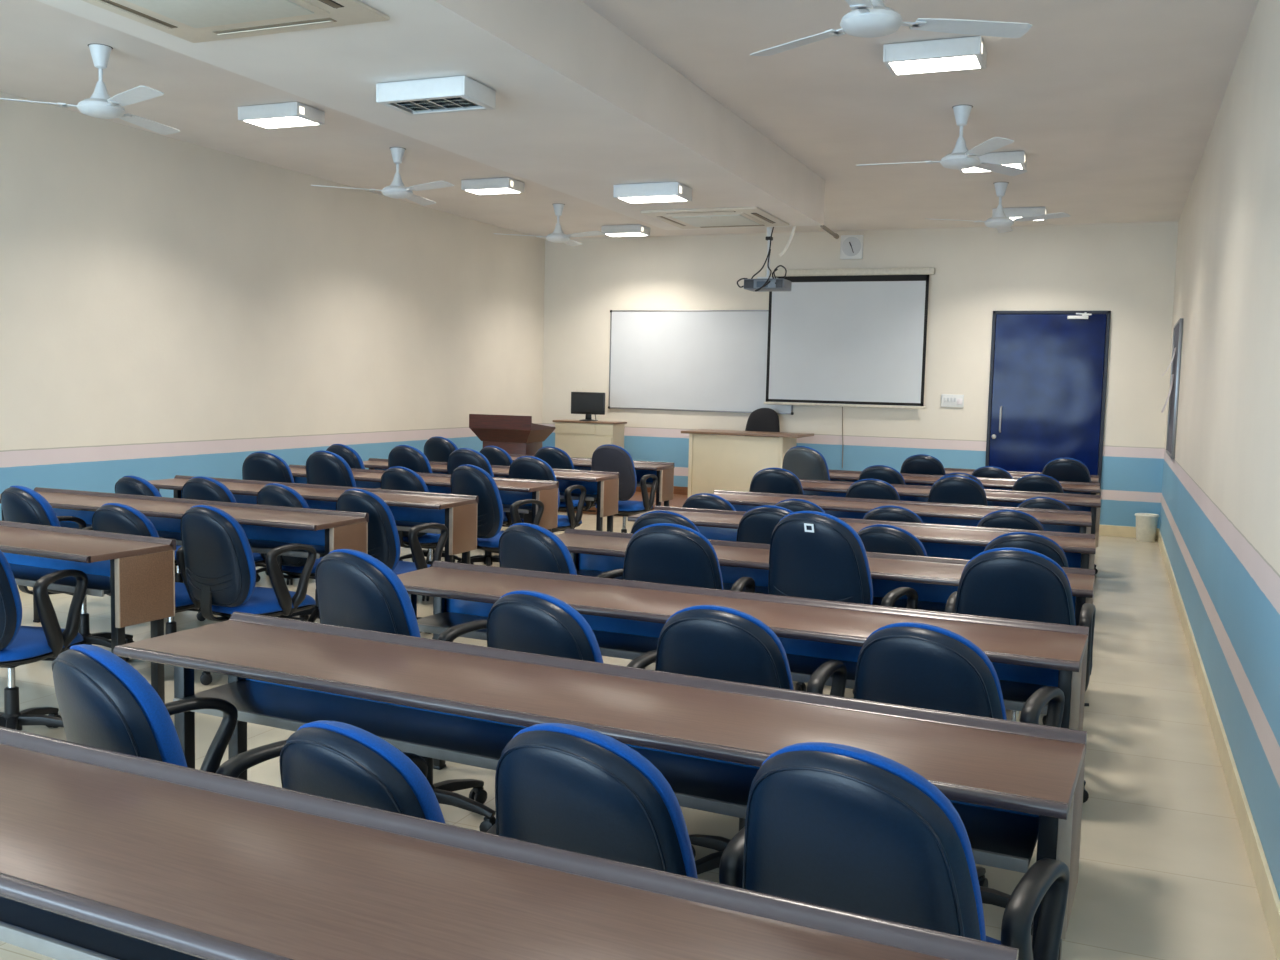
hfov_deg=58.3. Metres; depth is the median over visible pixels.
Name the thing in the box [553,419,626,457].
cabinet
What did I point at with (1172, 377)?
paper
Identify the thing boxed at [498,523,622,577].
office chair
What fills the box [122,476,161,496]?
cushion
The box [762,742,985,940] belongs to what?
cushion
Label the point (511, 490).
desk
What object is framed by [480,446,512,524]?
office chair
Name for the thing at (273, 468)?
cushion
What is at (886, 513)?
office chair
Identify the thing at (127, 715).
cushion
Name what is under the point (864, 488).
office chair
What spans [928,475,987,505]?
office chair
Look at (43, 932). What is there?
shelf
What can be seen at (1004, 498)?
desk
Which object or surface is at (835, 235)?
drain pipe
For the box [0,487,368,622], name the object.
desk
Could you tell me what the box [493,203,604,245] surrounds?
ceiling fan
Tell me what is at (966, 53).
ceiling light
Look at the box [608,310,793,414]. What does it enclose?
whiteboard
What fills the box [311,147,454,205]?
ceiling fan
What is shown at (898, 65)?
diffuser
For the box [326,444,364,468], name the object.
office chair
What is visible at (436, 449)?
office chair
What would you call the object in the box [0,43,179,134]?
ceiling fan
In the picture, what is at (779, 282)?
vent
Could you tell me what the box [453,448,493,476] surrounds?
cushion
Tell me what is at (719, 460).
table
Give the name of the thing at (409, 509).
desk
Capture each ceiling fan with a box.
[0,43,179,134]
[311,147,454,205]
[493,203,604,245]
[750,0,1031,55]
[856,105,1026,175]
[925,182,1069,232]
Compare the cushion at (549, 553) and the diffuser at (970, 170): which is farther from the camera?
the diffuser at (970, 170)
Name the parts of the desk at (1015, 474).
raised rail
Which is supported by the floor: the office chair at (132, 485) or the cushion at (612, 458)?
the office chair at (132, 485)
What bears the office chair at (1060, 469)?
on the floor
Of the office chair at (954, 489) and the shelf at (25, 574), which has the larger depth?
the office chair at (954, 489)
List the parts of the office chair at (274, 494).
backrest, seat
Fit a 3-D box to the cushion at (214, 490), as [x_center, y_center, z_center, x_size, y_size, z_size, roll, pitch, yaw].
[-2.454,0.204,6.562,0.398,0.457,0.150,4,5,27]
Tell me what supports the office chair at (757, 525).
on the floor
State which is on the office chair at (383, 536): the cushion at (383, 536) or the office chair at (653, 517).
the cushion at (383, 536)
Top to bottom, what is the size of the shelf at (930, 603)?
0.014 m
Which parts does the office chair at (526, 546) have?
backrest, armrest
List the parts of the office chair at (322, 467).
backrest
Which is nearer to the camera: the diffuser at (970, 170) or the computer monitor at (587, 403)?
the diffuser at (970, 170)
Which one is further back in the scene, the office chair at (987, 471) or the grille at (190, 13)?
the office chair at (987, 471)
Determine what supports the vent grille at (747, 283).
attached to the projector
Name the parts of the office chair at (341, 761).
backrest, armrest, armrest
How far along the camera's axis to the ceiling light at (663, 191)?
7.77 m
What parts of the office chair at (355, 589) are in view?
backrest, armrest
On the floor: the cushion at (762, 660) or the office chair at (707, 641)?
the office chair at (707, 641)
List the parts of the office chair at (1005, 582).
armrest, backrest, armrest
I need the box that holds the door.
[985,311,1110,489]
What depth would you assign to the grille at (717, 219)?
9.21 m
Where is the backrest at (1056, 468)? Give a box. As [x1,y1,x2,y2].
[1045,458,1090,477]
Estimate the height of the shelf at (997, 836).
0.014 m
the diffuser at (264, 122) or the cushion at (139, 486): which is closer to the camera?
the cushion at (139, 486)
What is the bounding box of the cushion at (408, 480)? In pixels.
[388,466,428,535]
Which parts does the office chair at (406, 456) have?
backrest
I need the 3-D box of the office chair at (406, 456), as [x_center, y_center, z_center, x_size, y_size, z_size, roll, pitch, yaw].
[-1.619,0.198,8.781,0.510,0.950,0.621,4,5,27]
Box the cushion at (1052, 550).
[984,532,1068,566]
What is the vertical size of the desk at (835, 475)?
0.770 m
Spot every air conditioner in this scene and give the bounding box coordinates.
[82,0,389,42]
[641,207,788,228]
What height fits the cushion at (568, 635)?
0.457 m
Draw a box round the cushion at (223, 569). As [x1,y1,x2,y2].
[191,505,255,604]
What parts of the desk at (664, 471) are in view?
raised rail, modesty panel, leg, panel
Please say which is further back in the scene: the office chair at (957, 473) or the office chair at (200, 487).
the office chair at (957, 473)
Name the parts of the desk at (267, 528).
leg, modesty panel, raised rail, leg, panel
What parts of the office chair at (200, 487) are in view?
backrest, seat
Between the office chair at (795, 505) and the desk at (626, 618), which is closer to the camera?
the desk at (626, 618)
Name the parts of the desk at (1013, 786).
leg, leg, modesty panel, raised rail, leg, leg, panel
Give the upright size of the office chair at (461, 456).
0.950 m
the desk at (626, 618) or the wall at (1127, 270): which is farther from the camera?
the wall at (1127, 270)
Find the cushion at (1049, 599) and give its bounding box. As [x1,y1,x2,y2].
[961,547,1075,624]
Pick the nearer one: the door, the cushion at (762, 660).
the cushion at (762, 660)
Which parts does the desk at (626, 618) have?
leg, leg, modesty panel, raised rail, leg, panel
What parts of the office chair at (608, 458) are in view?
backrest, seat, armrest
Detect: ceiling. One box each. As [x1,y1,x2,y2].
[0,0,1257,238]
[36,0,824,229]
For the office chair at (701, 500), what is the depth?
6.63 m
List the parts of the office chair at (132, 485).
backrest, seat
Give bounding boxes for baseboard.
[1099,525,1157,538]
[1157,528,1279,959]
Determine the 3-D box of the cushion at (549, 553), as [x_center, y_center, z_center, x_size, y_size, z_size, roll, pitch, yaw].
[-0.412,0.395,4.592,0.398,0.457,0.150,5,6,40]
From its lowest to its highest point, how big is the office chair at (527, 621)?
0.867 m
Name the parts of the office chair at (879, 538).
backrest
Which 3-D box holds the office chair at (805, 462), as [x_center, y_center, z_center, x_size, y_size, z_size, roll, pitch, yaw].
[1.386,0.222,9.068,0.510,0.997,0.621,4,6,30]
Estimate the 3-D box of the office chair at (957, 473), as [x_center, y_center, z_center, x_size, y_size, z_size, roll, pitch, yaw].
[2.422,0.356,8.616,0.510,0.857,0.621,3,5,19]
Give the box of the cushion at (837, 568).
[780,511,872,604]
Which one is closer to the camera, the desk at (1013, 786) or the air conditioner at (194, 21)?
the desk at (1013, 786)
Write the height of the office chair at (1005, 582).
0.941 m
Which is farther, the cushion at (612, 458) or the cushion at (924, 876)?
the cushion at (612, 458)
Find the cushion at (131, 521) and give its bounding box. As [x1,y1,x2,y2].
[102,503,158,537]
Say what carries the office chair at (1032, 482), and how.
on the floor
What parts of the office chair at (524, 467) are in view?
backrest, seat, armrest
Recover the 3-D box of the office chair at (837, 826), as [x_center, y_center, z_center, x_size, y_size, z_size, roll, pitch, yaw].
[0.451,0.842,1.988,0.510,0.909,0.621,4,6,30]
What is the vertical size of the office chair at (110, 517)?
0.840 m
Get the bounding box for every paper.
[1161,374,1173,412]
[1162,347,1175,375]
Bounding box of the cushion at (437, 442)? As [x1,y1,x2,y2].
[431,436,457,448]
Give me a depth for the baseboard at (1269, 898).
4.05 m
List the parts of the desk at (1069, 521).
raised rail, modesty panel, leg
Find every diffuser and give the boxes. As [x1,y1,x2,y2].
[245,117,318,127]
[466,188,519,194]
[606,233,646,236]
[619,196,686,202]
[889,56,979,74]
[962,164,1021,172]
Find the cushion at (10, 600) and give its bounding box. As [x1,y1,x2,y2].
[0,550,21,649]
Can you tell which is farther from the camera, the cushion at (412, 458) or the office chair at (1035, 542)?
the cushion at (412, 458)
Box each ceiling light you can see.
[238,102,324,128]
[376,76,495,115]
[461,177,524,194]
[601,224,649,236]
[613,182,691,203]
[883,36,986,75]
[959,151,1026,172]
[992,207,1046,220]
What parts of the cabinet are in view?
drawer, cabinet door, drawer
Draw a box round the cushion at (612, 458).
[599,444,636,497]
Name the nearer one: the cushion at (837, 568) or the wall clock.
the cushion at (837, 568)
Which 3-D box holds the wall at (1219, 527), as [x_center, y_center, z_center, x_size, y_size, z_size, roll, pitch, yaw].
[2.550,-0.469,4.689,0.150,3.166,14.955,3,5,22]
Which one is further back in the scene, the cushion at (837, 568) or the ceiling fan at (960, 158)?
the ceiling fan at (960, 158)
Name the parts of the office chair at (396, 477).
backrest, seat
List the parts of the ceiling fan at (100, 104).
blade, blade arm, rod, motor, blade arm, blade, blade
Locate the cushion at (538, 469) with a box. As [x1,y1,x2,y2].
[514,456,559,507]
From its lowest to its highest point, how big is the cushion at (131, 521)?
0.457 m
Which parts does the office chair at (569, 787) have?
backrest, armrest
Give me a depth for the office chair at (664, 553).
4.22 m
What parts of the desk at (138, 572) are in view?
modesty panel, raised rail, leg, panel, leg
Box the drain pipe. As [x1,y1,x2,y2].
[820,225,838,238]
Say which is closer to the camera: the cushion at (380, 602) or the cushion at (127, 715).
the cushion at (127, 715)
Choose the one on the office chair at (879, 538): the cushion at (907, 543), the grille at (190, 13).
the cushion at (907, 543)
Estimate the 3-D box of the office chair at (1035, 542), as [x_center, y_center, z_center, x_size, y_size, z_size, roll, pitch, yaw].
[1.725,0.631,5.142,0.510,0.859,0.621,3,5,17]
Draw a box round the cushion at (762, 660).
[666,605,793,689]
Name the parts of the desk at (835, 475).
modesty panel, raised rail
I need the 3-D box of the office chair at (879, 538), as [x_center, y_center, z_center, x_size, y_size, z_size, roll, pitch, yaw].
[1.246,0.607,5.395,0.510,0.843,0.621,4,6,31]
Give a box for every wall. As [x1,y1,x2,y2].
[0,91,544,519]
[542,221,1177,527]
[1159,0,1279,899]
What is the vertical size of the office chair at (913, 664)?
0.882 m
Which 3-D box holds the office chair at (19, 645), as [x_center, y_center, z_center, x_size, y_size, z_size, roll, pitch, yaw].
[-2.407,0.589,4.344,0.510,0.882,0.621,2,5,4]
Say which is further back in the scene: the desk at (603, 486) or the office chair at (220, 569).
the desk at (603, 486)
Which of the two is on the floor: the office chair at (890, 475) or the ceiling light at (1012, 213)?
the office chair at (890, 475)
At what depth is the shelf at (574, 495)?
8.67 m
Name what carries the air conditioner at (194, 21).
attached to the ceiling at (584, 109)
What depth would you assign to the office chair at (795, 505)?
6.43 m
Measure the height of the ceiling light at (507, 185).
0.092 m
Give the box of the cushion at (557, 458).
[540,446,574,469]
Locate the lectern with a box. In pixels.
[469,414,554,454]
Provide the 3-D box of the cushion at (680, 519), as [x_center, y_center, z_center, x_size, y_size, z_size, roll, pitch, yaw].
[0.125,0.370,5.560,0.398,0.457,0.150,3,5,19]
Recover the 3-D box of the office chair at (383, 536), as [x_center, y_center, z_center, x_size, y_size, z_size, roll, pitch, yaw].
[-1.343,0.461,6.265,0.510,0.863,0.621,4,5,29]
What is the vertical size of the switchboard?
0.135 m
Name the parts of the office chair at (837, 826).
backrest, seat, armrest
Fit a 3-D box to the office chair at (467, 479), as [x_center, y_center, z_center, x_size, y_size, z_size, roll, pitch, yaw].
[-0.907,0.350,7.357,0.510,0.921,0.621,5,6,34]
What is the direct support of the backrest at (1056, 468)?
on the office chair at (1060, 469)
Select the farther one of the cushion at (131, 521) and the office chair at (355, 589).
the cushion at (131, 521)
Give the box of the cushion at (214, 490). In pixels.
[191,476,236,502]
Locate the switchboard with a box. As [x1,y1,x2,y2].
[941,394,963,406]
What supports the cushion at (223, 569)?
on the office chair at (220, 569)
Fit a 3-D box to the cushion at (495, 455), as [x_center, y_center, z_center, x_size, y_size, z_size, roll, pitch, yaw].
[-1.224,-0.065,9.789,0.398,0.457,0.150,5,6,36]
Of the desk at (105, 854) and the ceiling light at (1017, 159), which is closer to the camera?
the desk at (105, 854)
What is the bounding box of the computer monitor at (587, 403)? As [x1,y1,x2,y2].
[571,392,604,420]
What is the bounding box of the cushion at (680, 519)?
[637,511,699,532]
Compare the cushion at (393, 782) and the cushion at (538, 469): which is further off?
the cushion at (538, 469)
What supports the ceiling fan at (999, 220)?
hanging from the ceiling at (1112, 107)
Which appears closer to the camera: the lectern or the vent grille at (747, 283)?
the vent grille at (747, 283)
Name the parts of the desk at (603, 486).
modesty panel, raised rail, leg, leg, panel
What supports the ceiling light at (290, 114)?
attached to the ceiling at (1112, 107)
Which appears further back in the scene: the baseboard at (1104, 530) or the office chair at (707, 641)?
the baseboard at (1104, 530)
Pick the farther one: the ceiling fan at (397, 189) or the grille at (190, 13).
the ceiling fan at (397, 189)
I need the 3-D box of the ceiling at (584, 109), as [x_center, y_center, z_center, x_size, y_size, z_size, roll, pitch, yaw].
[-1.324,-1.949,4.505,1.410,0.370,11.560,3,5,22]
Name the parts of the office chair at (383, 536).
backrest, seat, armrest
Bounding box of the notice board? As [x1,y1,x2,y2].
[1166,318,1183,458]
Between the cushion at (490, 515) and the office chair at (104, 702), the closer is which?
the office chair at (104, 702)
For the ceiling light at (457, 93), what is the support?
attached to the ceiling at (584, 109)
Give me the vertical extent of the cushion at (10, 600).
0.457 m
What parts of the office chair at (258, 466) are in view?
backrest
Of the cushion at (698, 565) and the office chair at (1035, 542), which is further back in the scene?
the office chair at (1035, 542)
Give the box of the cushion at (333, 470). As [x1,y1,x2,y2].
[312,450,355,486]
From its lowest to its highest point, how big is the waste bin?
0.268 m
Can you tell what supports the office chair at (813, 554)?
on the floor
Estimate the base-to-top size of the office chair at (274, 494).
0.854 m
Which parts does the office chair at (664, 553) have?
backrest, armrest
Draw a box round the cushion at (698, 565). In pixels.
[632,523,723,589]
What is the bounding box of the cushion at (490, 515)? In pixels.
[458,464,503,536]
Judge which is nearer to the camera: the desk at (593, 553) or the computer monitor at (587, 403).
the desk at (593, 553)
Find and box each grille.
[125,0,313,27]
[672,214,759,226]
[744,280,753,287]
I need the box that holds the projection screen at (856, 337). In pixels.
[764,267,934,467]
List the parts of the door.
handle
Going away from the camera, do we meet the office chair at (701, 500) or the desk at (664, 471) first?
the office chair at (701, 500)
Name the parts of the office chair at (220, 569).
backrest, seat, armrest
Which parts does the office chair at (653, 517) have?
backrest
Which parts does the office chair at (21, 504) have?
backrest, armrest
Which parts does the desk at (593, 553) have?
leg, modesty panel, raised rail, leg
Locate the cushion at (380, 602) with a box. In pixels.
[329,549,420,636]
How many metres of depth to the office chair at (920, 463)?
9.34 m
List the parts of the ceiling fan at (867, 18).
blade, blade arm, blade, blade arm, motor, blade arm, blade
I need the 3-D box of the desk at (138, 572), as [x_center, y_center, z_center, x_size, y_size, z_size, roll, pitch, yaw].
[-3.030,0.573,5.022,2.285,0.770,0.427,4,5,25]
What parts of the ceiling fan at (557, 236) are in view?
blade, motor, blade, blade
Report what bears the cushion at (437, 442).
on the office chair at (436, 449)
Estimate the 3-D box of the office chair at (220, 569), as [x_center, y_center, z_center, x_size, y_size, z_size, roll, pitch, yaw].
[-1.812,0.526,5.369,0.510,0.862,0.621,4,5,26]
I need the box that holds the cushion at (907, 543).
[859,524,926,555]
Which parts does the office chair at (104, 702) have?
backrest, armrest, armrest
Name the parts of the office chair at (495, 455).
backrest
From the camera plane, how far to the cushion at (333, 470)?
7.54 m
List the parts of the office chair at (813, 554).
backrest, armrest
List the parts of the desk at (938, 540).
raised rail, modesty panel, leg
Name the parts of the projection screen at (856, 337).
pull cord, casing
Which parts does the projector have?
connector panel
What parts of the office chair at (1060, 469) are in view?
backrest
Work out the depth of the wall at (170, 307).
9.00 m
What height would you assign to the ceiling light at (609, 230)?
0.092 m
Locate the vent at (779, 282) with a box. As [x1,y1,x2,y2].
[776,279,782,287]
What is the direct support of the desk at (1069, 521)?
on the floor
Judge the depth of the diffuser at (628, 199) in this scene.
7.85 m
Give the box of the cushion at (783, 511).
[743,505,792,515]
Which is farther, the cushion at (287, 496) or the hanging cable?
the hanging cable
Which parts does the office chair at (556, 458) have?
backrest, seat, armrest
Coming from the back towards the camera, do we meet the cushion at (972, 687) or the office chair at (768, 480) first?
the office chair at (768, 480)
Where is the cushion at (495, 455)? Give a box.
[485,446,512,463]
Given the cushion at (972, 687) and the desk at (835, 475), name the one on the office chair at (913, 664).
the cushion at (972, 687)
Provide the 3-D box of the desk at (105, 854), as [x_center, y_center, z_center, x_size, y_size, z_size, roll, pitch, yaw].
[-0.667,0.907,1.734,2.285,0.770,0.427,4,5,25]
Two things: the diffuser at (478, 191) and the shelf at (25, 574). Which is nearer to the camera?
the shelf at (25, 574)
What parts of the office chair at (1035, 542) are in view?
backrest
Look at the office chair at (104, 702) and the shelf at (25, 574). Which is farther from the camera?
the shelf at (25, 574)
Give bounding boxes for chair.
[0,485,133,661]
[0,550,87,730]
[51,644,286,777]
[92,503,200,634]
[115,476,182,582]
[180,505,316,684]
[182,476,265,620]
[242,452,294,584]
[257,483,323,621]
[279,720,495,833]
[306,450,380,488]
[315,549,495,831]
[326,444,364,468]
[336,489,447,638]
[380,466,444,600]
[388,445,461,562]
[424,436,457,461]
[447,448,512,565]
[450,464,543,552]
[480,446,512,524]
[487,590,656,668]
[495,723,744,887]
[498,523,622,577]
[508,456,585,532]
[534,446,595,514]
[591,444,657,532]
[622,523,754,592]
[631,511,699,668]
[655,605,846,874]
[682,493,735,510]
[736,505,805,691]
[742,742,1069,959]
[745,408,779,437]
[749,468,817,495]
[768,511,917,696]
[774,499,824,512]
[782,446,829,480]
[846,479,899,500]
[853,524,926,694]
[854,622,1064,934]
[858,465,905,484]
[863,506,922,522]
[900,454,945,474]
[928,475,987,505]
[940,472,983,487]
[945,547,1095,802]
[971,466,1012,478]
[977,510,1043,530]
[984,532,1068,724]
[1012,474,1063,492]
[1018,497,1070,510]
[1042,458,1100,573]
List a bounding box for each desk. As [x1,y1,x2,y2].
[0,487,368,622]
[0,520,175,703]
[0,726,1018,959]
[113,612,1086,959]
[148,475,477,572]
[289,465,558,531]
[363,458,618,531]
[397,561,1088,769]
[509,454,674,506]
[556,528,1094,625]
[628,506,1095,568]
[712,490,1091,533]
[799,479,1100,546]
[829,470,1099,494]
[944,468,1098,482]
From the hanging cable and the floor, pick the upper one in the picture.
the hanging cable
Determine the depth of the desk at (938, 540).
5.78 m
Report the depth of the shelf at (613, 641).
3.69 m
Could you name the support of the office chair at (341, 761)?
on the floor
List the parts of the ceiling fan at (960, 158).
blade, blade arm, motor, rod, blade arm, blade, blade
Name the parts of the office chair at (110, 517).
backrest, seat, armrest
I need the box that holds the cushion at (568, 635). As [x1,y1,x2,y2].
[501,590,602,662]
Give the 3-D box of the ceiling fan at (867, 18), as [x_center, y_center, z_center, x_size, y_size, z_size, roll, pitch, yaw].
[0.803,-1.899,4.483,1.132,0.365,0.986,-2,6,-37]
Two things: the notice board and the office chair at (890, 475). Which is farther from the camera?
the notice board
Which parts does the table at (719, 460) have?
panel, panel, panel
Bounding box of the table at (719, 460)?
[681,429,813,498]
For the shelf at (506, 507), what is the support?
attached to the desk at (511, 490)
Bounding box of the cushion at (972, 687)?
[866,622,1006,719]
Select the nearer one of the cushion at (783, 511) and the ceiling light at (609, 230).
the cushion at (783, 511)
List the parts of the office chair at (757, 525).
backrest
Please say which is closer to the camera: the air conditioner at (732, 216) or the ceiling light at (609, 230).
the air conditioner at (732, 216)
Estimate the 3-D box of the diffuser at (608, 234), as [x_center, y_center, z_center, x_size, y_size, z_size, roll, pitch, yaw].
[-0.157,-2.710,12.666,0.420,0.012,0.230,3,5,22]
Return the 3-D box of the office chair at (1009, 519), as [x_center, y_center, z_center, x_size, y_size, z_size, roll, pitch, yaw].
[2.023,0.556,6.241,0.510,0.839,0.621,3,5,18]
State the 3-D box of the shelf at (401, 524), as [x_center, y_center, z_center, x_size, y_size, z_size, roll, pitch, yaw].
[-2.076,0.225,7.030,2.145,0.014,0.235,3,5,22]
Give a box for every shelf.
[0,896,203,959]
[9,563,110,593]
[59,521,324,556]
[180,680,1038,865]
[395,520,444,528]
[417,612,1057,704]
[502,504,531,511]
[559,492,596,499]
[576,569,945,611]
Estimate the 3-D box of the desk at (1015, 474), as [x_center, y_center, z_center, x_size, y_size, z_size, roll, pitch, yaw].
[3.069,0.318,9.761,1.500,0.770,0.427,3,5,22]
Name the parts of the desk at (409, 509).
leg, modesty panel, raised rail, leg, panel, leg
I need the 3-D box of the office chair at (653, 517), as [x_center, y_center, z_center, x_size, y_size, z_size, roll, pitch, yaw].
[0.196,0.549,5.761,0.510,0.845,0.621,3,5,16]
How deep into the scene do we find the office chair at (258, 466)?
7.78 m
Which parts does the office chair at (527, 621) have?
backrest, armrest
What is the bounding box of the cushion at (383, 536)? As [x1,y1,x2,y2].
[345,489,399,570]
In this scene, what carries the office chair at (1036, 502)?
on the floor
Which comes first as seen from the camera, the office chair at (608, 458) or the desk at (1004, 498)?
the desk at (1004, 498)
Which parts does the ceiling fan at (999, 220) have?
motor, blade, blade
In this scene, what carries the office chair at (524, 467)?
on the floor
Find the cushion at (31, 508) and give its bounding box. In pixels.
[9,485,60,526]
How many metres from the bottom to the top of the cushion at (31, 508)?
0.457 m
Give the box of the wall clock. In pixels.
[840,235,863,258]
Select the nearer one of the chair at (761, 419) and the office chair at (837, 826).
the office chair at (837, 826)
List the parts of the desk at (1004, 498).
modesty panel, raised rail, leg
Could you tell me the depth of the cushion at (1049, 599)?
3.75 m
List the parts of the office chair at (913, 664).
backrest, armrest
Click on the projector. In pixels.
(761, 284)
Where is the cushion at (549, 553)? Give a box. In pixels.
[508,523,576,574]
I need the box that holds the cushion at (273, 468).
[250,452,294,482]
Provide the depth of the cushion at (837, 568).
4.04 m
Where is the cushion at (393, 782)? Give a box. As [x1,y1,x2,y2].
[298,720,445,823]
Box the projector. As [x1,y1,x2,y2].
[737,227,791,291]
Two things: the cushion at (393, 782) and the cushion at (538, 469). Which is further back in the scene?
the cushion at (538, 469)
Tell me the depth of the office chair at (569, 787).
1.90 m
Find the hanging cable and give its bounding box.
[779,226,795,256]
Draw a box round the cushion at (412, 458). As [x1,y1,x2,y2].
[396,445,431,472]
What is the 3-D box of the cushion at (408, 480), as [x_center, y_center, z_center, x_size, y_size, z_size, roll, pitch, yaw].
[-1.524,0.137,7.453,0.398,0.457,0.150,4,6,32]
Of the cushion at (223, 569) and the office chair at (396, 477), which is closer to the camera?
the cushion at (223, 569)
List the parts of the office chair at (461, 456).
backrest, armrest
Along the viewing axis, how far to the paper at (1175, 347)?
10.04 m
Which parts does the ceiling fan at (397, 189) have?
blade, motor, blade, blade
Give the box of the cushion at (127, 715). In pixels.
[70,644,186,766]
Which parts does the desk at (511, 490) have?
modesty panel, raised rail, leg, panel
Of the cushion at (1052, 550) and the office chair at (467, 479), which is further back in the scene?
the office chair at (467, 479)
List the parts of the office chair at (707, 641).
backrest, armrest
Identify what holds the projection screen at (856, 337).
attached to the wall at (1127, 270)
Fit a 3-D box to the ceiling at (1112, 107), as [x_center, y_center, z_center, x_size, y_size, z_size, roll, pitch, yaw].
[-0.716,-2.299,5.906,7.304,0.120,14.955,3,5,22]
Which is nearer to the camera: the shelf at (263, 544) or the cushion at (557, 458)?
the shelf at (263, 544)
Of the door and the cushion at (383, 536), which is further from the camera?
the door
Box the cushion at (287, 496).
[265,483,308,507]
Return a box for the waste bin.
[1135,513,1158,541]
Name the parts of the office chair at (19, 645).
backrest, seat, armrest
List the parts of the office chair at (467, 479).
backrest, seat, armrest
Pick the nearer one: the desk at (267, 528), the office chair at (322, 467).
the desk at (267, 528)
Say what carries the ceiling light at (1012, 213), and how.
attached to the ceiling at (1112, 107)
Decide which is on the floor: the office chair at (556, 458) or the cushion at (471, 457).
the office chair at (556, 458)
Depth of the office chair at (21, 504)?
5.45 m
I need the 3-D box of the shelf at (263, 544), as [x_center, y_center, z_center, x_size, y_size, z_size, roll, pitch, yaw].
[-2.486,0.298,6.043,2.145,0.014,0.235,3,5,22]
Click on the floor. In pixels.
(1165, 871)
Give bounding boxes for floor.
[0,512,1276,959]

